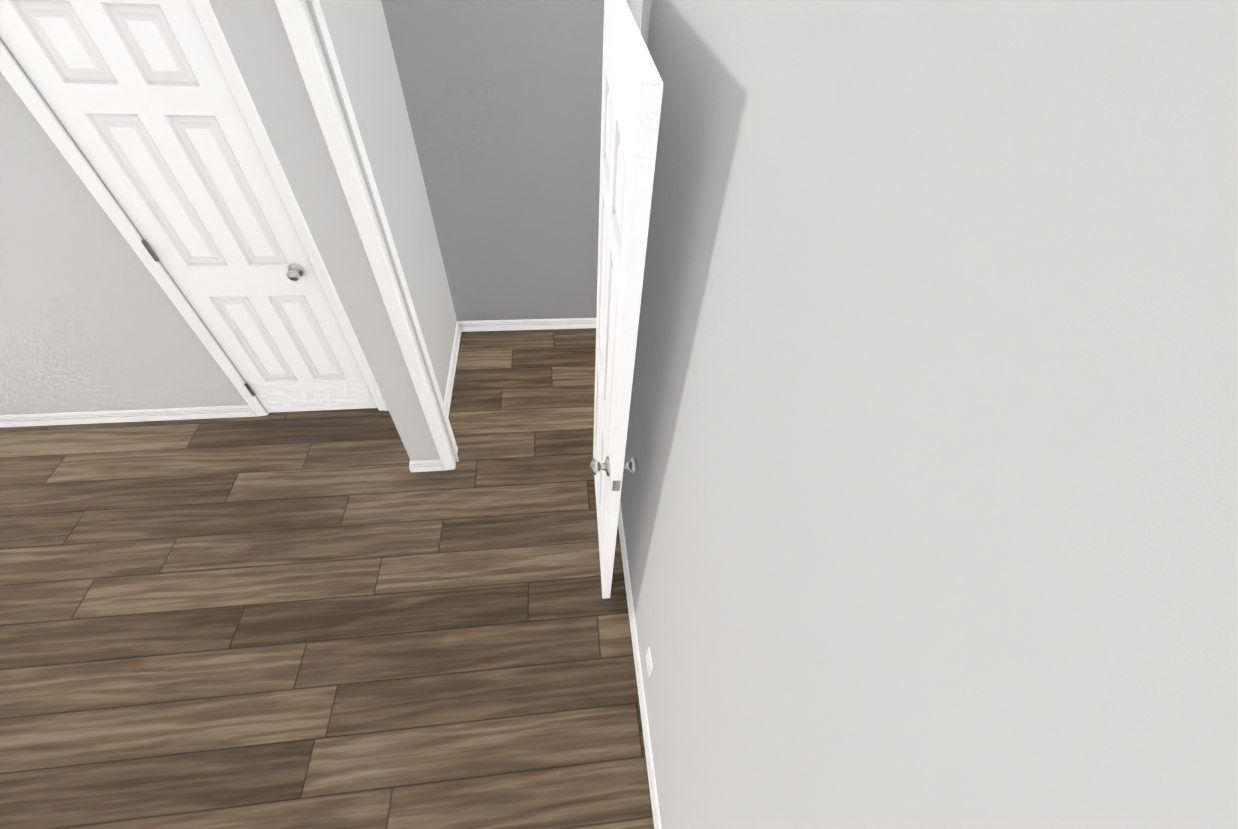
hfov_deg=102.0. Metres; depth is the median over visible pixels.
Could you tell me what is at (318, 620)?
floor
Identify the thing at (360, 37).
wall
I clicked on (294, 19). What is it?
door frame
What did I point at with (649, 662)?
wall outlet
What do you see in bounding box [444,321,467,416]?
baseboard
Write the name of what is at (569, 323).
baseboard
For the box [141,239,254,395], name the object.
closet door hinge
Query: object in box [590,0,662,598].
entry door
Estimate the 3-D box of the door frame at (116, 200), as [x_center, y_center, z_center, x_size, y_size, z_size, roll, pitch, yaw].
[-1.673,-0.740,2.194,0.637,2.056,0.120,-3,49,-6]
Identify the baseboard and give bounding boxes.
[0,405,256,427]
[409,460,423,471]
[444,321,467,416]
[460,318,595,331]
[618,503,661,828]
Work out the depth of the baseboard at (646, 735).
2.01 m
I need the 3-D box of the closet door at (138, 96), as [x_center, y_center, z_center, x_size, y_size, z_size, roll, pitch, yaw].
[-1.668,-0.707,2.169,0.604,2.030,0.160,-3,49,-6]
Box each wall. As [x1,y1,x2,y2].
[0,72,247,414]
[209,0,456,460]
[381,0,603,320]
[620,0,1237,828]
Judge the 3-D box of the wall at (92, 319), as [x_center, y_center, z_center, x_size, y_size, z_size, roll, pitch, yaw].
[-2.377,-0.837,1.965,2.595,2.453,0.120,-3,49,-6]
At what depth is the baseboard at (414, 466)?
2.65 m
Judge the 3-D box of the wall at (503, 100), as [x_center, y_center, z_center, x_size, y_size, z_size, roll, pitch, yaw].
[-0.441,-1.464,2.652,6.650,2.453,0.120,-3,49,-6]
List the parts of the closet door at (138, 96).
knob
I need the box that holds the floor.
[0,328,653,828]
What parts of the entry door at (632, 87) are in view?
knob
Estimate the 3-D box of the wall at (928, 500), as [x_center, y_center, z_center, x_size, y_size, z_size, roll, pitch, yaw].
[0.230,0.401,1.062,0.120,2.453,2.569,-3,49,-6]
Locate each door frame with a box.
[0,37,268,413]
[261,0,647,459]
[274,0,642,469]
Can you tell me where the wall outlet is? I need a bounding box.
[646,647,652,676]
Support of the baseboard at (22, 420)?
attached to the wall at (92, 319)
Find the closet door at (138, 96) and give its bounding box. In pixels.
[0,0,376,412]

